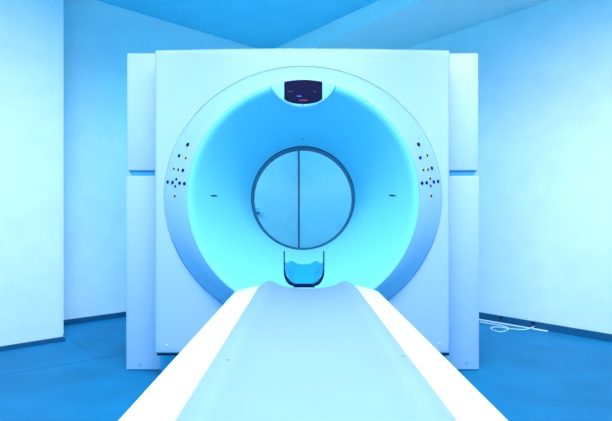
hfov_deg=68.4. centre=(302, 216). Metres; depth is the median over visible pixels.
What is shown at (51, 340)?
baseboard
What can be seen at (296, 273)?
cushion
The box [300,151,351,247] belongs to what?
door
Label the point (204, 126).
scanner
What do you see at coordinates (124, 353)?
trim
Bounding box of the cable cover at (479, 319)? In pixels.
[479,319,547,331]
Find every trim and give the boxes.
[0,353,125,375]
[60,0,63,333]
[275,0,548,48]
[298,151,299,247]
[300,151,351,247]
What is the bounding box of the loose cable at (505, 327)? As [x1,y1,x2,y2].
[480,322,533,331]
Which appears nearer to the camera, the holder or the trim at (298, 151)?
the holder
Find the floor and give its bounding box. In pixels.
[0,317,611,420]
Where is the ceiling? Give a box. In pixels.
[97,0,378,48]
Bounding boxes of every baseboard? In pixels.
[0,336,64,351]
[64,312,125,325]
[479,312,611,341]
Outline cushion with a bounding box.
[285,261,322,283]
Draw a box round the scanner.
[126,48,478,371]
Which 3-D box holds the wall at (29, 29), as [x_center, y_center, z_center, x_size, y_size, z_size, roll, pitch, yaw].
[-4.073,-0.490,1.662,5.625,2.780,0.631,0,0,-41]
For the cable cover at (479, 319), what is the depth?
3.72 m
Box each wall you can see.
[0,0,62,345]
[64,0,297,319]
[404,0,611,333]
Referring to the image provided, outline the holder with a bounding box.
[284,251,323,287]
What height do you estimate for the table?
0.605 m
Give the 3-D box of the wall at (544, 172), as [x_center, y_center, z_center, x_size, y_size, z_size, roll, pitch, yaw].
[3.366,-0.490,2.033,0.120,2.780,9.600,0,0,-41]
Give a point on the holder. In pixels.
(299, 275)
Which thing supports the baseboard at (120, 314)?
attached to the wall at (99, 36)
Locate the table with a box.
[118,281,507,420]
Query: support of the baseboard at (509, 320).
attached to the wall at (544, 172)
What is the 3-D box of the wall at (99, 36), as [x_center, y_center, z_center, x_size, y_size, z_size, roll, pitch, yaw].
[-1.103,-0.490,4.585,3.496,2.780,0.120,0,0,-41]
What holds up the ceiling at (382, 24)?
attached to the wall at (544, 172)
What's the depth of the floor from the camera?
2.52 m

